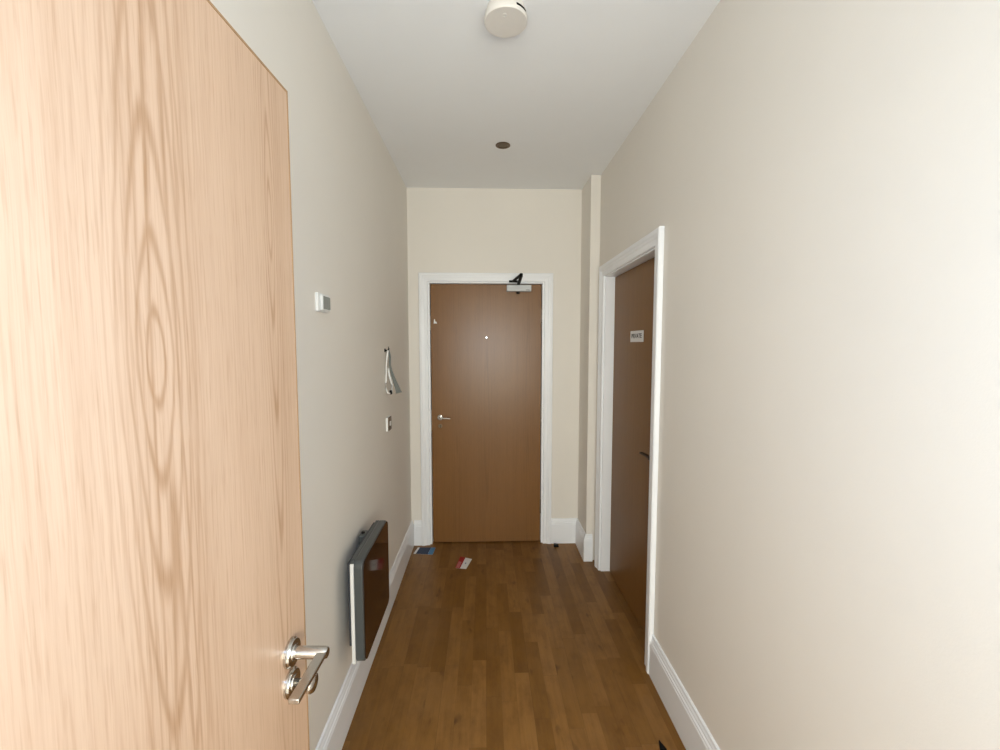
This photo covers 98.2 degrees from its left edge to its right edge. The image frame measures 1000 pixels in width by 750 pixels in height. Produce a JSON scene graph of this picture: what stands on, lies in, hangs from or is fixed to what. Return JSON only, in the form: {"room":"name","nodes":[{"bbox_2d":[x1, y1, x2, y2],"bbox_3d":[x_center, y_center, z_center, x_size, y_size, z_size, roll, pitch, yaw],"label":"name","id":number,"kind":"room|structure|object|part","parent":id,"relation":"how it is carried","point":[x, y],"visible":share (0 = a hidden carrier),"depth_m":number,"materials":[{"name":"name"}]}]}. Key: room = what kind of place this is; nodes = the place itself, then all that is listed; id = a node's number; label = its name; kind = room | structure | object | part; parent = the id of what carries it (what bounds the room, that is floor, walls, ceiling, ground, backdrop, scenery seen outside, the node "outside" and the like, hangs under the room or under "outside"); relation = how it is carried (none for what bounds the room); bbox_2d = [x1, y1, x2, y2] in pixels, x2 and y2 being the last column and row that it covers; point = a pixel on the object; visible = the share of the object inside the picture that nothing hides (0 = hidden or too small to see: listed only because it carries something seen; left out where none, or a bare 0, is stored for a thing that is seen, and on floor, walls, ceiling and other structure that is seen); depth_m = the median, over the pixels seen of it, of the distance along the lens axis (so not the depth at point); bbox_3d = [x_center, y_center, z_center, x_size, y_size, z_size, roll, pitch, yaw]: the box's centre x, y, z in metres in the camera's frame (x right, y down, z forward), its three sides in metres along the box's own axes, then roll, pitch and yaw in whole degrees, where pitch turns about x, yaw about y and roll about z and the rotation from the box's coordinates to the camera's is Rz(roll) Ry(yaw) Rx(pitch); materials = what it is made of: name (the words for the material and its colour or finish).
{"room":"apartment hallway","nodes":[
{"label":"apartment hallway","id":0,"kind":"room"},
{"bbox_2d":[210,0,411,749],"bbox_3d":[-0.683,0.088,1.613,0.120,2.669,3.249,0,4,-2],"label":"wall","id":1,"kind":"structure","parent":0,"point":[349,195],"depth_m":1.67,"materials":[{"name":"beige paint"}]},
{"bbox_2d":[315,292,330,312],"bbox_3d":[-0.610,-0.249,1.498,0.019,0.063,0.098,0,4,-2],"label":"thermostat","id":2,"kind":"object","parent":1,"relation":"attached to","point":[322,301],"visible":1,"depth_m":1.47,"materials":[{"name":"white plastic"}]},
{"bbox_2d":[315,520,413,749],"bbox_3d":[-0.614,1.322,1.714,0.019,0.193,3.229,0,4,-2],"label":"baseboard","id":3,"kind":"structure","parent":1,"relation":"attached to","point":[335,731],"depth_m":1.83,"materials":[{"name":"white paint"}]},
{"bbox_2d":[348,520,388,663],"bbox_3d":[-0.575,0.893,1.851,0.107,0.406,0.416,0,4,-2],"label":"heater","id":4,"kind":"object","parent":1,"relation":"attached to","point":[368,567],"visible":1,"depth_m":1.73,"materials":[{"name":"grey metal"}]},
{"bbox_3d":[-0.579,0.863,1.838,0.008,0.328,0.376,0,4,-2],"label":"plate","id":5,"kind":"part","parent":4,"relation":"part of","materials":[{"name":"metal"}]},
{"bbox_3d":[-0.523,0.893,1.854,0.004,0.398,0.407,0,4,-2],"label":"panel","id":6,"kind":"part","parent":4,"relation":"part of","materials":[{"name":"clear glass"}]},
{"bbox_2d":[386,416,391,431],"bbox_3d":[-0.643,0.281,2.514,0.018,0.080,0.082,0,4,-2],"label":"wall switch","id":7,"kind":"object","parent":1,"relation":"attached to","point":[388,419],"visible":1,"depth_m":2.48,"materials":[{"name":"white plastic"}]},
{"bbox_3d":[-0.639,0.281,2.514,0.003,0.078,0.080,0,4,-2],"label":"plate","id":8,"kind":"part","parent":7,"relation":"part of","materials":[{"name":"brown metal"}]},
{"bbox_2d":[384,347,401,394],"bbox_3d":[-0.605,-0.025,2.450,0.091,0.271,0.043,0,4,-2],"label":"handset","id":9,"kind":"object","parent":1,"relation":"hanging from","point":[397,388],"visible":1,"depth_m":2.46,"materials":[{"name":"white plastic"}]},
{"bbox_2d":[407,188,581,523],"bbox_3d":[0.034,-0.034,3.318,1.667,2.669,0.120,0,4,-2],"label":"wall","id":10,"kind":"structure","parent":0,"point":[450,230],"depth_m":3.20,"materials":[{"name":"beige paint"}]},
{"bbox_2d":[414,520,421,545],"bbox_3d":[-0.627,1.208,3.315,0.057,0.193,0.019,0,4,-2],"label":"baseboard","id":11,"kind":"structure","parent":10,"relation":"attached to","point":[417,523],"depth_m":3.31,"materials":[{"name":"white paint"}]},
{"bbox_2d":[418,272,552,545],"bbox_3d":[-0.104,0.294,3.336,0.892,2.013,0.121,0,4,-2],"label":"door frame","id":12,"kind":"structure","parent":10,"relation":"attached to","point":[428,283],"depth_m":3.28,"materials":[{"name":"white paint"}]},
{"bbox_2d":[430,284,541,541],"bbox_3d":[-0.099,0.309,3.285,0.842,1.970,0.092,0,4,-2],"label":"door","id":13,"kind":"structure","parent":10,"relation":"in","point":[486,413],"depth_m":3.29,"materials":[{"name":"brown wood"}]},
{"bbox_2d":[507,273,530,293],"bbox_3d":[0.145,-0.637,3.044,0.181,0.099,0.372,0,4,-2],"label":"door closer","id":14,"kind":"object","parent":13,"relation":"attached to","point":[518,288],"depth_m":3.18,"materials":[{"name":"silver metal"}]},
{"bbox_3d":[0.138,-0.662,3.033,0.021,0.017,0.353,0,4,-1],"label":"arm","id":15,"kind":"part","parent":14,"relation":"part of","materials":[{"name":"black plastic"}]},
{"bbox_2d":[342,541,685,749],"bbox_3d":[0.196,1.440,1.849,1.647,0.060,3.469,0,4,-2],"label":"floor","id":16,"kind":"structure","parent":0,"point":[530,645],"depth_m":2.10,"materials":[{"name":"brown laminate"}]},
{"bbox_2d":[414,547,434,554],"bbox_3d":[-0.559,1.310,3.230,0.143,0.001,0.109,0,4,6],"label":"leaflet","id":17,"kind":"object","parent":16,"relation":"on","point":[420,550],"visible":1,"depth_m":3.23,"materials":[{"name":"blue paper"}]},
{"bbox_3d":[-0.571,1.309,3.229,0.089,0.001,0.107,0,4,4],"label":"navy panel","id":18,"kind":"part","parent":17,"relation":"part of","materials":[{"name":"paper"}]},
{"bbox_3d":[-0.508,1.310,3.224,0.036,0.001,0.110,0,4,3],"label":"light blue panel","id":19,"kind":"part","parent":17,"relation":"part of","materials":[{"name":"paper"}]},
{"bbox_2d":[455,557,471,568],"bbox_3d":[-0.258,1.322,3.052,0.092,0.002,0.159,1,4,12],"label":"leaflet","id":20,"kind":"object","parent":16,"relation":"on","point":[463,562],"visible":1,"depth_m":3.05,"materials":[{"name":"white paper"}]},
{"bbox_3d":[-0.279,1.321,3.057,0.064,0.001,0.165,0,4,-2],"label":"red panel","id":21,"kind":"part","parent":20,"relation":"part of","materials":[{"name":"paper"}]},
{"bbox_2d":[659,740,666,749],"bbox_3d":[0.622,1.418,1.651,0.026,0.010,0.055,1,4,14],"label":"scrap","id":22,"kind":"object","parent":16,"relation":"on","point":[662,747],"visible":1,"depth_m":1.65,"materials":[{"name":"black"}]},
{"bbox_2d":[312,0,719,189],"bbox_3d":[0.173,-1.299,1.607,1.797,0.100,3.619,0,4,-2],"label":"ceiling","id":23,"kind":"structure","parent":0,"point":[440,90],"depth_m":1.84,"materials":[{"name":"white paint"}]},
{"bbox_2d":[496,142,509,148],"bbox_3d":[0.017,-1.308,2.471,0.084,0.005,0.084,0,4,-2],"label":"recessed light","id":24,"kind":"object","parent":23,"relation":"in","point":[501,145],"visible":1,"depth_m":2.47,"materials":[{"name":"brown metal"}]},
{"bbox_2d":[484,0,527,37],"bbox_3d":[0.020,-1.215,1.468,0.147,0.048,0.147,0,4,-2],"label":"smoke detector","id":25,"kind":"object","parent":23,"relation":"attached to","point":[503,18],"visible":1,"depth_m":1.45,"materials":[{"name":"beige plastic"}]},
{"bbox_2d":[578,175,600,559],"bbox_3d":[0.640,-0.020,3.136,0.068,2.668,0.284,0,4,-2],"label":"wall","id":26,"kind":"structure","parent":0,"point":[591,192],"depth_m":3.04,"materials":[{"name":"beige paint"}]},
{"bbox_2d":[551,518,592,561],"bbox_3d":[0.523,1.215,3.211,0.210,0.193,0.339,-1,4,-11],"label":"baseboard","id":27,"kind":"structure","parent":26,"relation":"attached to","point":[563,530],"depth_m":3.34,"materials":[{"name":"white paint"}]},
{"bbox_2d":[600,0,999,749],"bbox_3d":[0.783,0.085,1.662,0.120,2.669,3.249,0,4,-2],"label":"wall","id":28,"kind":"structure","parent":0,"point":[821,178],"depth_m":0.99,"materials":[{"name":"beige paint"}]},
{"bbox_2d":[600,248,654,570],"bbox_3d":[0.757,0.365,2.451,0.121,1.998,0.894,0,4,-2],"label":"door frame","id":29,"kind":"structure","parent":28,"relation":"attached to","point":[610,278],"depth_m":2.86,"materials":[{"name":"white paint"}]},
{"bbox_2d":[594,226,663,673],"bbox_3d":[0.685,0.340,2.447,0.024,2.048,0.998,0,4,-2],"label":"trim","id":30,"kind":"structure","parent":28,"relation":"attached to","point":[654,239],"depth_m":2.01,"materials":[{"name":"white paint"}]},
{"bbox_2d":[610,257,654,633],"bbox_3d":[0.752,0.377,2.452,0.090,1.961,0.826,0,4,-2],"label":"door","id":31,"kind":"structure","parent":28,"relation":"in","point":[634,288],"depth_m":2.47,"materials":[{"name":"brown wood"}]},
{"bbox_2d":[630,330,643,341],"bbox_3d":[0.755,-0.213,2.392,0.004,0.062,0.200,0,4,-2],"label":"door sign","id":32,"kind":"object","parent":31,"relation":"attached to","point":[635,336],"visible":1,"depth_m":2.38,"materials":[{"name":"white paper"}]},
{"bbox_3d":[0.739,0.400,2.155,0.046,0.019,0.135,0,4,-2],"label":"handle","id":33,"kind":"part","parent":31,"relation":"part of","materials":[{"name":"metal"}]},
{"bbox_2d":[649,635,719,749],"bbox_3d":[0.735,1.368,1.082,0.019,0.193,1.873,0,4,-2],"label":"baseboard","id":34,"kind":"structure","parent":28,"relation":"attached to","point":[689,724],"depth_m":1.72,"materials":[{"name":"white paint"}]},
{"bbox_3d":[0.056,0.207,-0.049,3.847,2.669,0.130,0,4,-2],"label":"wall","id":35,"kind":"structure","parent":0,"visible":0},
{"bbox_2d":[0,0,329,749],"bbox_3d":[-0.376,0.506,0.439,0.114,1.987,0.837,0,4,0],"label":"door","id":36,"kind":"structure","parent":35,"relation":"in","point":[152,596],"depth_m":0.47,"materials":[{"name":"brown wood"}]},
{"bbox_3d":[-0.349,0.513,0.745,0.066,0.022,0.124,0,4,1],"label":"handle","id":37,"kind":"part","parent":36,"relation":"part of","materials":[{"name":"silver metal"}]}
]}

